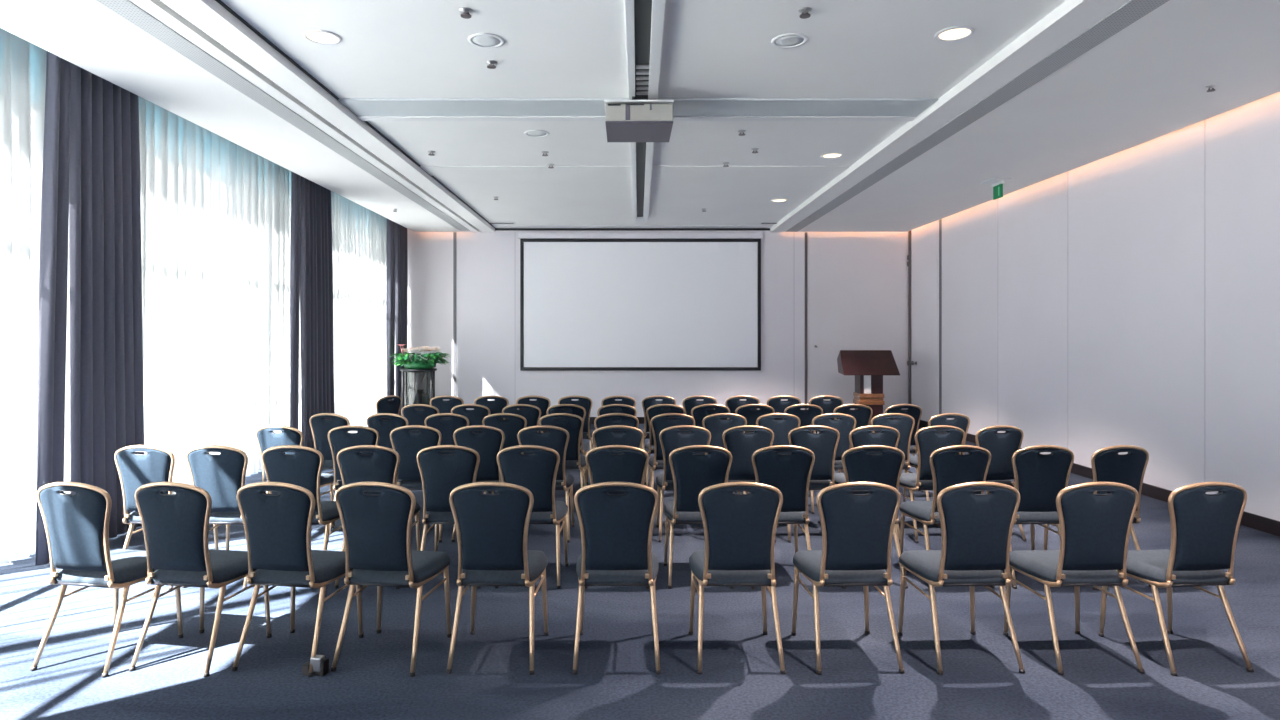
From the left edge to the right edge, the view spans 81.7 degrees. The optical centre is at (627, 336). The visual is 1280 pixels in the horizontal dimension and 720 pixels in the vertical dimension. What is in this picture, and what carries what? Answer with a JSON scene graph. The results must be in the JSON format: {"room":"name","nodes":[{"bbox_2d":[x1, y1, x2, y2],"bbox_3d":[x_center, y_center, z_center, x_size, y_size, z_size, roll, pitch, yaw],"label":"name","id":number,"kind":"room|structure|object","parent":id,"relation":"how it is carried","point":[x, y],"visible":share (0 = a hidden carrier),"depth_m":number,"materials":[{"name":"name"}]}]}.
{"room":"assembly chamber","nodes":[
{"label":"assembly chamber","id":0,"kind":"room"},
{"bbox_2d":[0,0,494,231],"bbox_3d":[-3.250,-2.020,5.445,1.500,0.100,16.890,0,0,0],"label":"ceiling","id":1,"kind":"structure","parent":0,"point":[87,34],"depth_m":5.89,"materials":[{"name":"paint"}]},
{"bbox_2d":[0,424,1279,719],"bbox_3d":[0.290,1.670,5.545,10.380,0.080,17.090,0,0,0],"label":"floor","id":2,"kind":"structure","parent":0,"point":[616,678],"depth_m":3.87,"materials":[{"name":"carpet"}]},
{"bbox_2d":[30,482,183,677],"bbox_3d":[-2.666,1.167,3.824,0.436,0.931,0.514,0,0,10],"label":"banquet chair","id":3,"kind":"object","parent":2,"relation":"on","point":[76,525],"visible":0.93,"depth_m":3.61,"materials":[{"name":"blue fabric"}]},
{"bbox_2d":[114,445,218,589],"bbox_3d":[-3.135,1.167,5.043,0.436,0.931,0.514,0,0,5],"label":"banquet chair","id":4,"kind":"object","parent":2,"relation":"on","point":[135,470],"visible":0.63,"depth_m":4.81,"materials":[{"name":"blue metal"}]},
{"bbox_2d":[129,482,271,676],"bbox_3d":[-2.187,1.167,3.825,0.436,0.931,0.514,0,0,9],"label":"banquet chair","id":5,"kind":"object","parent":2,"relation":"on","point":[175,527],"visible":0.98,"depth_m":3.61,"materials":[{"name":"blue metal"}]},
{"bbox_2d":[182,445,247,588],"bbox_3d":[-2.670,1.167,5.044,0.436,0.931,0.514,0,0,3],"label":"banquet chair","id":6,"kind":"object","parent":2,"relation":"on","point":[223,474],"visible":0.66,"depth_m":4.81,"materials":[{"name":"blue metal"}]},
{"bbox_2d":[256,425,334,527],"bbox_3d":[-2.747,1.167,6.118,0.436,0.931,0.514,0,0,9],"label":"banquet chair","id":7,"kind":"object","parent":2,"relation":"on","point":[266,438],"visible":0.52,"depth_m":5.88,"materials":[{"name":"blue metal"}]},
{"bbox_2d":[231,482,363,676],"bbox_3d":[-1.686,1.167,3.825,0.436,0.931,0.514,0,0,9],"label":"banquet chair","id":8,"kind":"object","parent":2,"relation":"on","point":[277,527],"visible":0.99,"depth_m":3.61,"materials":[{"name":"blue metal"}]},
{"bbox_2d":[260,445,341,588],"bbox_3d":[-2.174,1.167,5.044,0.436,0.931,0.514,0,0,4],"label":"banquet chair","id":9,"kind":"object","parent":2,"relation":"on","point":[303,468],"visible":0.66,"depth_m":4.81,"materials":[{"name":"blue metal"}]},
{"bbox_2d":[302,655,328,675],"bbox_3d":[-1.512,1.587,3.581,0.112,0.085,0.054,0,0,9],"label":"clamp","id":10,"kind":"object","parent":2,"relation":"on","point":[320,664],"visible":0.96,"depth_m":3.56,"materials":[{"name":"silver metal"}]},
{"bbox_2d":[309,413,349,481],"bbox_3d":[-2.716,1.167,7.058,0.436,0.931,0.514,0,0,12],"label":"banquet chair","id":11,"kind":"object","parent":2,"relation":"on","point":[320,427],"visible":0.53,"depth_m":6.84,"materials":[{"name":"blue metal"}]},
{"bbox_2d":[328,425,378,541],"bbox_3d":[-2.186,1.167,6.121,0.436,0.931,0.514,0,0,1],"label":"banquet chair","id":12,"kind":"object","parent":2,"relation":"on","point":[339,439],"visible":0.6,"depth_m":5.88,"materials":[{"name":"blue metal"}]},
{"bbox_2d":[334,445,420,588],"bbox_3d":[-1.690,1.167,5.044,0.436,0.931,0.514,0,0,1],"label":"banquet chair","id":13,"kind":"object","parent":2,"relation":"on","point":[382,465],"visible":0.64,"depth_m":4.80,"materials":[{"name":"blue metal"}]},
{"bbox_2d":[366,413,407,448],"bbox_3d":[-2.191,1.167,7.060,0.436,0.931,0.514,0,0,10],"label":"banquet chair","id":14,"kind":"object","parent":2,"relation":"on","point":[384,428],"visible":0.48,"depth_m":6.82,"materials":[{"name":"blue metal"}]},
{"bbox_2d":[376,395,401,419],"bbox_3d":[-3.064,1.167,8.979,0.514,0.931,0.436,0,0,26],"label":"banquet chair","id":15,"kind":"object","parent":2,"relation":"on","point":[383,405],"visible":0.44,"depth_m":8.84,"materials":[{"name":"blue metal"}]},
{"bbox_2d":[331,482,451,676],"bbox_3d":[-1.204,1.167,3.826,0.436,0.931,0.514,0,0,8],"label":"banquet chair","id":16,"kind":"object","parent":2,"relation":"on","point":[376,528],"visible":1,"depth_m":3.61,"materials":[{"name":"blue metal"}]},
{"bbox_2d":[390,425,441,542],"bbox_3d":[-1.689,1.167,6.121,0.436,0.931,0.514,0,0,1],"label":"banquet chair","id":17,"kind":"object","parent":2,"relation":"on","point":[407,444],"visible":0.68,"depth_m":5.88,"materials":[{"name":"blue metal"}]},
{"bbox_2d":[400,368,436,409],"bbox_3d":[-3.610,1.088,12.750,0.620,1.084,0.620,0,0,0],"label":"pedestal","id":18,"kind":"object","parent":2,"relation":"on","point":[418,385],"visible":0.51,"depth_m":12.54,"materials":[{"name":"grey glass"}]},
{"bbox_2d":[391,344,449,368],"bbox_3d":[-3.572,0.337,12.741,1.052,0.421,0.900,0,0,0],"label":"flower arrangement","id":19,"kind":"object","parent":18,"relation":"on","point":[410,361],"visible":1,"depth_m":12.57,"materials":[{"name":"green plant"}]},
{"bbox_2d":[401,404,438,432],"bbox_3d":[-2.161,1.167,7.990,0.436,0.931,0.514,0,0,6],"label":"banquet chair","id":20,"kind":"object","parent":2,"relation":"on","point":[414,417],"visible":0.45,"depth_m":7.75,"materials":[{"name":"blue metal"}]},
{"bbox_2d":[425,413,468,453],"bbox_3d":[-1.672,1.167,7.064,0.436,0.931,0.514,0,0,1],"label":"banquet chair","id":21,"kind":"object","parent":2,"relation":"on","point":[447,428],"visible":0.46,"depth_m":6.82,"materials":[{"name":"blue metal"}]},
{"bbox_2d":[430,395,463,419],"bbox_3d":[-2.170,1.167,9.118,0.436,0.931,0.514,0,0,3],"label":"banquet chair","id":22,"kind":"object","parent":2,"relation":"on","point":[443,406],"visible":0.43,"depth_m":8.87,"materials":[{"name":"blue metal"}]},
{"bbox_2d":[416,445,479,588],"bbox_3d":[-1.170,1.167,5.044,0.436,0.931,0.514,0,0,1],"label":"banquet chair","id":23,"kind":"object","parent":2,"relation":"on","point":[440,474],"visible":0.74,"depth_m":4.81,"materials":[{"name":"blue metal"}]},
{"bbox_2d":[451,404,490,492],"bbox_3d":[-1.650,1.167,7.991,0.436,0.931,0.514,0,0,1],"label":"banquet chair","id":24,"kind":"object","parent":2,"relation":"on","point":[476,416],"visible":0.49,"depth_m":7.74,"materials":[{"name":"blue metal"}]},
{"bbox_2d":[451,425,504,541],"bbox_3d":[-1.181,1.167,6.121,0.436,0.931,0.514,0,0,2],"label":"banquet chair","id":25,"kind":"object","parent":2,"relation":"on","point":[488,443],"visible":0.63,"depth_m":5.88,"materials":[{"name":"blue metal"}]},
{"bbox_2d":[446,482,548,674],"bbox_3d":[-0.659,1.167,3.828,0.436,0.931,0.514,0,0,2],"label":"banquet chair","id":26,"kind":"object","parent":2,"relation":"on","point":[492,529],"visible":1,"depth_m":3.61,"materials":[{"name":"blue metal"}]},
{"bbox_2d":[482,413,526,493],"bbox_3d":[-1.137,1.167,7.064,0.436,0.931,0.514,0,0,1],"label":"banquet chair","id":27,"kind":"object","parent":2,"relation":"on","point":[515,423],"visible":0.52,"depth_m":6.82,"materials":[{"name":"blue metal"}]},
{"bbox_2d":[502,404,540,426],"bbox_3d":[-1.109,1.167,7.991,0.436,0.931,0.514,0,0,2],"label":"banquet chair","id":28,"kind":"object","parent":2,"relation":"on","point":[532,414],"visible":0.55,"depth_m":7.74,"materials":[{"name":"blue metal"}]},
{"bbox_2d":[494,445,567,588],"bbox_3d":[-0.646,1.167,5.044,0.436,0.931,0.514,0,0,1],"label":"banquet chair","id":29,"kind":"object","parent":2,"relation":"on","point":[536,472],"visible":0.8,"depth_m":4.81,"materials":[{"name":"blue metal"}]},
{"bbox_2d":[517,425,573,541],"bbox_3d":[-0.676,1.167,6.121,0.436,0.931,0.514,0,0,0],"label":"banquet chair","id":30,"kind":"object","parent":2,"relation":"on","point":[557,438],"visible":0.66,"depth_m":5.89,"materials":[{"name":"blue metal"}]},
{"bbox_2d":[539,413,586,487],"bbox_3d":[-0.615,1.167,7.064,0.436,0.931,0.514,0,0,0],"label":"banquet chair","id":31,"kind":"object","parent":2,"relation":"on","point":[572,423],"visible":0.62,"depth_m":6.84,"materials":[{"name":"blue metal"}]},
{"bbox_2d":[546,404,588,483],"bbox_3d":[-0.651,1.167,7.991,0.436,0.931,0.514,0,0,-1],"label":"banquet chair","id":32,"kind":"object","parent":2,"relation":"on","point":[577,410],"visible":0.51,"depth_m":7.75,"materials":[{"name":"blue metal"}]},
{"bbox_2d":[558,395,593,449],"bbox_3d":[-0.632,1.167,9.118,0.436,0.931,0.514,0,0,1],"label":"banquet chair","id":33,"kind":"object","parent":2,"relation":"on","point":[585,402],"visible":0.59,"depth_m":8.88,"materials":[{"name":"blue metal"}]},
{"bbox_2d":[572,482,660,673],"bbox_3d":[-0.056,1.167,3.828,0.436,0.931,0.514,0,0,0],"label":"banquet chair","id":34,"kind":"object","parent":2,"relation":"on","point":[616,529],"visible":1,"depth_m":3.60,"materials":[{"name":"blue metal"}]},
{"bbox_2d":[594,413,638,432],"bbox_3d":[-0.108,1.167,7.064,0.436,0.931,0.514,0,0,-1],"label":"banquet chair","id":35,"kind":"object","parent":2,"relation":"on","point":[604,420],"visible":0.32,"depth_m":6.82,"materials":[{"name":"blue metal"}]},
{"bbox_2d":[585,445,649,588],"bbox_3d":[-0.065,1.167,5.044,0.436,0.931,0.514,0,0,1],"label":"banquet chair","id":36,"kind":"object","parent":2,"relation":"on","point":[631,466],"visible":0.5,"depth_m":4.80,"materials":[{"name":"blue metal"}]},
{"bbox_2d":[592,425,644,483],"bbox_3d":[-0.078,1.167,6.121,0.436,0.931,0.514,0,0,0],"label":"banquet chair","id":37,"kind":"object","parent":2,"relation":"on","point":[603,436],"visible":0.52,"depth_m":5.87,"materials":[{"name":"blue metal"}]},
{"bbox_2d":[641,395,675,449],"bbox_3d":[0.370,1.167,9.118,0.436,0.931,0.514,0,0,0],"label":"banquet chair","id":38,"kind":"object","parent":2,"relation":"on","point":[649,401],"visible":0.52,"depth_m":8.88,"materials":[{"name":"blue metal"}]},
{"bbox_2d":[645,404,685,485],"bbox_3d":[0.400,1.167,7.991,0.436,0.931,0.514,0,0,0],"label":"banquet chair","id":39,"kind":"object","parent":2,"relation":"on","point":[655,410],"visible":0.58,"depth_m":7.75,"materials":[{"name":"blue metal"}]},
{"bbox_2d":[648,413,694,488],"bbox_3d":[0.417,1.167,7.064,0.436,0.931,0.514,0,0,1],"label":"banquet chair","id":40,"kind":"object","parent":2,"relation":"on","point":[660,422],"visible":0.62,"depth_m":6.83,"materials":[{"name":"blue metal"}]},
{"bbox_2d":[656,425,710,541],"bbox_3d":[0.456,1.167,6.121,0.436,0.931,0.514,0,0,0],"label":"banquet chair","id":41,"kind":"object","parent":2,"relation":"on","point":[671,438],"visible":0.6,"depth_m":5.88,"materials":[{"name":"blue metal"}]},
{"bbox_2d":[664,445,733,588],"bbox_3d":[0.471,1.167,5.044,0.436,0.931,0.514,0,0,0],"label":"banquet chair","id":42,"kind":"object","parent":2,"relation":"on","point":[692,473],"visible":0.8,"depth_m":4.81,"materials":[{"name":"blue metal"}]},
{"bbox_2d":[691,404,729,426],"bbox_3d":[0.861,1.167,7.991,0.436,0.931,0.514,0,0,-2],"label":"banquet chair","id":43,"kind":"object","parent":2,"relation":"on","point":[700,412],"visible":0.38,"depth_m":7.74,"materials":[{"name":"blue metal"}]},
{"bbox_2d":[702,413,746,493],"bbox_3d":[0.892,1.167,7.064,0.436,0.931,0.514,0,0,0],"label":"banquet chair","id":44,"kind":"object","parent":2,"relation":"on","point":[713,423],"visible":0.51,"depth_m":6.82,"materials":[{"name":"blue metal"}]},
{"bbox_2d":[689,482,785,673],"bbox_3d":[0.549,1.167,3.828,0.436,0.931,0.514,0,0,0],"label":"banquet chair","id":45,"kind":"object","parent":2,"relation":"on","point":[740,529],"visible":1,"depth_m":3.61,"materials":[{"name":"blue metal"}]},
{"bbox_2d":[722,425,775,541],"bbox_3d":[0.954,1.167,6.121,0.436,0.931,0.514,0,0,-1],"label":"banquet chair","id":46,"kind":"object","parent":2,"relation":"on","point":[741,445],"visible":0.56,"depth_m":5.88,"materials":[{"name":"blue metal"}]},
{"bbox_2d":[735,404,774,492],"bbox_3d":[1.329,1.167,7.991,0.436,0.931,0.514,0,0,-1],"label":"banquet chair","id":47,"kind":"object","parent":2,"relation":"on","point":[746,411],"visible":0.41,"depth_m":7.74,"materials":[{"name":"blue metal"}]},
{"bbox_2d":[746,413,799,493],"bbox_3d":[1.382,1.167,7.064,0.436,0.931,0.514,0,0,-2],"label":"banquet chair","id":48,"kind":"object","parent":2,"relation":"on","point":[781,429],"visible":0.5,"depth_m":6.82,"materials":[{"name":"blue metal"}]},
{"bbox_2d":[751,445,814,588],"bbox_3d":[1.007,1.167,5.044,0.436,0.931,0.514,0,0,-2],"label":"banquet chair","id":49,"kind":"object","parent":2,"relation":"on","point":[790,473],"visible":0.72,"depth_m":4.81,"materials":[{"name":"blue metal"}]},
{"bbox_2d":[784,404,822,432],"bbox_3d":[1.834,1.167,7.991,0.436,0.931,0.514,0,0,-3],"label":"banquet chair","id":50,"kind":"object","parent":2,"relation":"on","point":[805,416],"visible":0.35,"depth_m":7.74,"materials":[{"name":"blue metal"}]},
{"bbox_2d":[777,425,839,542],"bbox_3d":[1.478,1.167,6.121,0.436,0.931,0.514,0,0,-1],"label":"banquet chair","id":51,"kind":"object","parent":2,"relation":"on","point":[823,444],"visible":0.67,"depth_m":5.88,"materials":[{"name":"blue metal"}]},
{"bbox_2d":[811,413,855,513],"bbox_3d":[1.900,1.167,7.064,0.436,0.931,0.514,0,0,-2],"label":"banquet chair","id":52,"kind":"object","parent":2,"relation":"on","point":[845,424],"visible":0.49,"depth_m":6.83,"materials":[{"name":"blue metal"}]},
{"bbox_2d":[791,482,904,674],"bbox_3d":[1.119,1.167,3.828,0.436,0.931,0.514,0,0,-2],"label":"banquet chair","id":53,"kind":"object","parent":2,"relation":"on","point":[857,529],"visible":1,"depth_m":3.61,"materials":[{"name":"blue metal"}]},
{"bbox_2d":[833,404,872,473],"bbox_3d":[2.359,1.167,7.991,0.436,0.931,0.514,0,0,-1],"label":"banquet chair","id":54,"kind":"object","parent":2,"relation":"on","point":[863,414],"visible":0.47,"depth_m":7.75,"materials":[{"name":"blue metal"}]},
{"bbox_2d":[834,425,899,541],"bbox_3d":[1.954,1.167,6.121,0.436,0.931,0.514,0,0,-3],"label":"banquet chair","id":55,"kind":"object","parent":2,"relation":"on","point":[861,436],"visible":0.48,"depth_m":5.88,"materials":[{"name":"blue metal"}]},
{"bbox_2d":[837,350,899,431],"bbox_3d":[4.161,0.929,12.902,0.967,1.401,0.596,0,0,2],"label":"lectern","id":56,"kind":"object","parent":2,"relation":"on","point":[868,367],"visible":0.75,"depth_m":12.73,"materials":[{"name":"brown wood"}]},
{"bbox_2d":[841,445,907,588],"bbox_3d":[1.598,1.167,5.044,0.436,0.931,0.514,0,0,-1],"label":"banquet chair","id":57,"kind":"object","parent":2,"relation":"on","point":[886,467],"visible":0.59,"depth_m":4.80,"materials":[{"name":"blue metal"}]},
{"bbox_2d":[870,413,914,491],"bbox_3d":[2.441,1.167,7.064,0.436,0.931,0.514,0,0,-2],"label":"banquet chair","id":58,"kind":"object","parent":2,"relation":"on","point":[904,424],"visible":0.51,"depth_m":6.83,"materials":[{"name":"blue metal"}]},
{"bbox_2d":[885,404,923,491],"bbox_3d":[2.864,1.167,7.989,0.436,0.931,0.514,0,0,-8],"label":"banquet chair","id":59,"kind":"object","parent":2,"relation":"on","point":[915,411],"visible":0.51,"depth_m":7.76,"materials":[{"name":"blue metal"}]},
{"bbox_2d":[899,425,964,542],"bbox_3d":[2.475,1.167,6.120,0.436,0.931,0.514,0,0,-4],"label":"banquet chair","id":60,"kind":"object","parent":2,"relation":"on","point":[927,439],"visible":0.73,"depth_m":5.89,"materials":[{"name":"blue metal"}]},
{"bbox_2d":[903,413,969,501],"bbox_3d":[2.941,1.167,7.061,0.436,0.931,0.514,0,0,-8],"label":"banquet chair","id":61,"kind":"object","parent":2,"relation":"on","point":[961,421],"visible":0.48,"depth_m":6.82,"materials":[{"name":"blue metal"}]},
{"bbox_2d":[898,445,994,587],"bbox_3d":[2.153,1.167,5.044,0.436,0.931,0.514,0,0,-4],"label":"banquet chair","id":62,"kind":"object","parent":2,"relation":"on","point":[948,468],"visible":0.71,"depth_m":4.81,"materials":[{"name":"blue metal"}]},
{"bbox_2d":[897,482,1024,674],"bbox_3d":[1.702,1.167,3.828,0.436,0.931,0.514,0,0,-2],"label":"banquet chair","id":63,"kind":"object","parent":2,"relation":"on","point":[976,529],"visible":1,"depth_m":3.61,"materials":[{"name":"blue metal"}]},
{"bbox_2d":[975,425,1026,540],"bbox_3d":[2.934,1.167,6.119,0.436,0.931,0.514,0,0,-8],"label":"banquet chair","id":64,"kind":"object","parent":2,"relation":"on","point":[1001,446],"visible":0.59,"depth_m":5.88,"materials":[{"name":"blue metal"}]},
{"bbox_2d":[1010,445,1073,588],"bbox_3d":[2.699,1.167,5.044,0.436,0.931,0.514,0,0,-2],"label":"banquet chair","id":65,"kind":"object","parent":2,"relation":"on","point":[1039,478],"visible":0.8,"depth_m":4.81,"materials":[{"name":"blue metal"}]},
{"bbox_2d":[1003,482,1144,674],"bbox_3d":[2.280,1.167,3.828,0.436,0.931,0.514,0,0,-3],"label":"banquet chair","id":66,"kind":"object","parent":2,"relation":"on","point":[1095,529],"visible":0.99,"depth_m":3.61,"materials":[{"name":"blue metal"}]},
{"bbox_2d":[1043,445,1150,589],"bbox_3d":[3.180,1.167,5.042,0.436,0.931,0.514,0,0,-8],"label":"banquet chair","id":67,"kind":"object","parent":2,"relation":"on","point":[1107,465],"visible":0.56,"depth_m":4.80,"materials":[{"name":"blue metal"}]},
{"bbox_2d":[1099,482,1253,675],"bbox_3d":[2.807,1.167,3.827,0.436,0.931,0.514,0,0,-6],"label":"banquet chair","id":68,"kind":"object","parent":2,"relation":"on","point":[1204,527],"visible":0.93,"depth_m":3.61,"materials":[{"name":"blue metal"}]},
{"bbox_2d":[221,0,1065,224],"bbox_3d":[0.085,-2.075,5.470,5.170,0.050,16.940,0,0,0],"label":"ceiling","id":69,"kind":"structure","parent":0,"point":[387,48],"depth_m":5.74,"materials":[{"name":"paint"}]},
{"bbox_2d":[95,0,469,230],"bbox_3d":[-3.015,-1.967,5.355,0.190,0.006,16.670,0,0,0],"label":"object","id":70,"kind":"object","parent":69,"relation":"attached to","point":[126,9],"visible":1,"depth_m":5.80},
{"bbox_2d":[302,29,341,44],"bbox_3d":[-2.087,-2.044,5.048,0.250,0.012,0.250,0,0,0],"label":"recessed light","id":71,"kind":"object","parent":69,"relation":"in","point":[323,37],"visible":1,"depth_m":5.04,"materials":[{"name":"white metal"}]},
{"bbox_2d":[468,33,504,47],"bbox_3d":[-0.977,-2.044,5.108,0.250,0.012,0.250,0,0,0],"label":"ceiling speaker","id":72,"kind":"object","parent":69,"relation":"in","point":[483,40],"visible":1,"depth_m":5.10,"materials":[{"name":"white metal"}]},
{"bbox_2d":[421,166,849,175],"bbox_3d":[0.085,-2.043,9.100,5.150,0.014,0.500,0,0,0],"label":"trim","id":73,"kind":"structure","parent":69,"relation":"attached to","point":[431,170],"depth_m":9.05,"materials":[{"name":"paint"}]},
{"bbox_2d":[358,116,916,120],"bbox_3d":[0.085,-2.035,6.870,5.150,0.030,0.120,0,0,0],"label":"trim","id":74,"kind":"structure","parent":69,"relation":"attached to","point":[362,118],"depth_m":6.84,"materials":[{"name":"paint"}]},
{"bbox_2d":[338,98,937,115],"bbox_3d":[0.085,-2.041,6.580,5.150,0.018,0.460,0,0,0],"label":"ceiling beam","id":75,"kind":"structure","parent":69,"relation":"attached to","point":[358,106],"depth_m":6.52,"materials":[{"name":"grey"}]},
{"bbox_2d":[625,0,665,221],"bbox_3d":[0.147,-2.020,7.601,0.245,0.060,10.573,0,0,1],"label":"ceiling track","id":76,"kind":"object","parent":69,"relation":"attached to","point":[644,19],"visible":0.94,"depth_m":5.51,"materials":[{"name":"white metal"}]},
{"bbox_2d":[604,93,673,141],"bbox_3d":[0.089,-1.885,6.306,0.565,0.299,0.628,0,0,0],"label":"projector","id":77,"kind":"object","parent":76,"relation":"hanging from","point":[639,119],"visible":0.98,"depth_m":6.02,"materials":[{"name":"grey"}]},
{"bbox_2d":[771,33,807,47],"bbox_3d":[1.115,-2.044,5.108,0.250,0.012,0.250,0,0,0],"label":"ceiling speaker","id":78,"kind":"object","parent":69,"relation":"in","point":[789,40],"visible":1,"depth_m":5.10,"materials":[{"name":"white metal"}]},
{"bbox_2d":[934,26,974,41],"bbox_3d":[2.202,-2.044,4.990,0.250,0.012,0.250,0,0,0],"label":"recessed light","id":79,"kind":"object","parent":69,"relation":"in","point":[955,33],"visible":1,"depth_m":4.98,"materials":[{"name":"white metal"}]},
{"bbox_2d":[407,228,907,409],"bbox_3d":[0.215,-0.395,14.015,10.230,4.050,0.150,0,0,0],"label":"wall","id":80,"kind":"structure","parent":0,"point":[430,254],"depth_m":13.94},
{"bbox_2d":[209,0,494,229],"bbox_3d":[-2.515,-2.030,5.470,0.030,0.040,16.940,0,0,0],"label":"trim","id":81,"kind":"structure","parent":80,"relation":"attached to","point":[214,2],"depth_m":5.98,"materials":[{"name":"paint"}]},
{"bbox_2d":[215,0,494,227],"bbox_3d":[-2.490,-2.044,5.445,0.020,0.012,16.890,0,0,0],"label":"trim","id":82,"kind":"structure","parent":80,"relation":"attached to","point":[220,2],"depth_m":5.77,"materials":[{"name":"grey"}]},
{"bbox_2d":[453,232,455,395],"bbox_3d":[-3.259,-0.170,13.934,0.056,3.600,0.012,0,0,0],"label":"trim","id":83,"kind":"structure","parent":80,"relation":"attached to","point":[454,233],"depth_m":13.93,"materials":[{"name":"grey"}]},
{"bbox_2d":[456,231,804,416],"bbox_3d":[0.048,-0.188,13.938,6.557,3.635,0.004,0,0,0],"label":"wall panel","id":84,"kind":"object","parent":80,"relation":"attached to","point":[484,260],"depth_m":13.94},
{"bbox_2d":[495,228,769,230],"bbox_3d":[0.085,-2.027,13.922,5.170,0.045,0.035,0,0,0],"label":"trim","id":85,"kind":"structure","parent":80,"relation":"attached to","point":[496,229],"depth_m":13.90,"materials":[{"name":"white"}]},
{"bbox_2d":[493,225,772,227],"bbox_3d":[0.085,-2.046,13.750,5.170,0.008,0.300,0,0,0],"label":"trim","id":86,"kind":"structure","parent":80,"relation":"attached to","point":[495,226],"depth_m":13.67,"materials":[{"name":"white metal"}]},
{"bbox_2d":[518,232,762,370],"bbox_3d":[0.237,-0.665,13.906,4.595,2.591,0.061,0,0,0],"label":"projection screen","id":87,"kind":"object","parent":80,"relation":"attached to","point":[590,301],"visible":1,"depth_m":13.89,"materials":[{"name":"white fabric"}]},
{"bbox_2d":[808,232,906,413],"bbox_3d":[4.319,-0.360,13.905,1.856,3.720,0.069,0,0,0],"label":"door","id":88,"kind":"structure","parent":80,"relation":"in","point":[857,281],"depth_m":13.93,"materials":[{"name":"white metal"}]},
{"bbox_2d":[907,231,910,403],"bbox_3d":[5.285,-0.230,13.904,0.089,3.720,0.070,0,0,0],"label":"trim","id":89,"kind":"structure","parent":80,"relation":"attached to","point":[909,232],"depth_m":13.89,"materials":[{"name":"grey metal"}]},
{"bbox_2d":[771,0,1279,231],"bbox_3d":[3.950,-1.990,5.430,2.560,0.040,16.860,0,0,0],"label":"ceiling","id":90,"kind":"structure","parent":0,"point":[1147,81],"depth_m":6.27,"materials":[{"name":"paint"}]},
{"bbox_2d":[770,0,1074,229],"bbox_3d":[2.685,-2.030,5.470,0.030,0.040,16.940,0,0,0],"label":"trim","id":91,"kind":"structure","parent":90,"relation":"attached to","point":[1066,3],"depth_m":5.92,"materials":[{"name":"paint"}]},
{"bbox_2d":[786,0,1168,231],"bbox_3d":[3.050,-1.967,5.420,0.220,0.006,16.800,0,0,0],"label":"ceiling vent","id":92,"kind":"object","parent":90,"relation":"in","point":[1132,11],"visible":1,"depth_m":5.80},
{"bbox_2d":[923,92,1279,520],"bbox_3d":[5.405,-0.395,5.545,0.150,4.050,17.090,0,0,0],"label":"wall","id":93,"kind":"structure","parent":0,"point":[1136,213],"depth_m":7.62,"materials":[{"name":"paint"}]},
{"bbox_2d":[911,220,937,420],"bbox_3d":[5.274,-0.385,13.301,0.111,3.770,1.178,0,0,0],"label":"door","id":94,"kind":"structure","parent":93,"relation":"in","point":[924,239],"depth_m":13.23,"materials":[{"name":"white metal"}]},
{"bbox_2d":[939,219,941,413],"bbox_3d":[5.327,-0.430,12.621,0.006,3.880,0.090,0,0,0],"label":"trim","id":95,"kind":"structure","parent":93,"relation":"attached to","point":[940,220],"depth_m":12.61,"materials":[{"name":"grey"}]},
{"bbox_2d":[919,420,1279,536],"bbox_3d":[5.321,1.568,5.470,0.018,0.124,16.940,0,0,0],"label":"baseboard","id":96,"kind":"structure","parent":93,"relation":"attached to","point":[1267,525],"depth_m":7.33,"materials":[{"name":"black"}]},
{"bbox_3d":[0.290,-2.470,5.470,10.380,0.100,17.240,0,0,0],"label":"ceiling slab","id":97,"kind":"structure","parent":0,"visible":0},
{"bbox_2d":[0,28,46,563],"bbox_3d":[-4.451,-0.383,5.334,0.140,3.995,0.795,0,0,0],"label":"sheer curtain","id":98,"kind":"object","parent":97,"relation":"hanging from","point":[22,62],"visible":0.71,"depth_m":5.41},
{"bbox_2d":[35,51,70,565],"bbox_3d":[-4.170,-0.381,5.372,0.077,3.998,0.290,0,0,0],"label":"drape","id":99,"kind":"object","parent":97,"relation":"hanging from","point":[53,269],"visible":0.79,"depth_m":5.34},
{"bbox_2d":[69,63,144,538],"bbox_3d":[-4.172,-0.381,5.953,0.087,3.998,0.854,0,0,-1],"label":"drape","id":100,"kind":"object","parent":97,"relation":"hanging from","point":[107,400],"visible":0.79,"depth_m":5.90,"materials":[{"name":"fabric"}]},
{"bbox_2d":[64,96,291,493],"bbox_3d":[-4.450,-0.383,7.758,0.149,3.995,4.006,0,0,0],"label":"sheer curtain","id":101,"kind":"object","parent":97,"relation":"hanging from","point":[216,212],"visible":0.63,"depth_m":7.83,"materials":[{"name":"fabric"}]},
{"bbox_2d":[290,172,300,428],"bbox_3d":[-4.168,-0.381,9.266,0.056,3.998,0.269,0,0,0],"label":"drape","id":102,"kind":"object","parent":97,"relation":"hanging from","point":[296,179],"visible":0.72,"depth_m":9.22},
{"bbox_2d":[300,176,334,448],"bbox_3d":[-4.171,-0.381,9.963,0.106,3.998,1.080,0,0,0],"label":"drape","id":103,"kind":"object","parent":97,"relation":"hanging from","point":[316,254],"visible":0.66,"depth_m":9.84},
{"bbox_2d":[298,191,386,432],"bbox_3d":[-4.452,-0.383,11.832,0.146,3.995,4.093,0,0,0],"label":"sheer curtain","id":104,"kind":"object","parent":97,"relation":"hanging from","point":[359,234],"visible":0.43,"depth_m":12.19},
{"bbox_2d":[386,219,394,400],"bbox_3d":[-4.165,-0.381,13.037,0.082,3.998,0.344,0,0,0],"label":"drape","id":105,"kind":"object","parent":97,"relation":"hanging from","point":[390,264],"visible":0.73,"depth_m":12.89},
{"bbox_2d":[395,222,407,415],"bbox_3d":[-4.164,-0.381,13.595,0.098,3.998,0.584,0,0,0],"label":"drape","id":106,"kind":"object","parent":97,"relation":"hanging from","point":[401,250],"visible":0.57,"depth_m":13.46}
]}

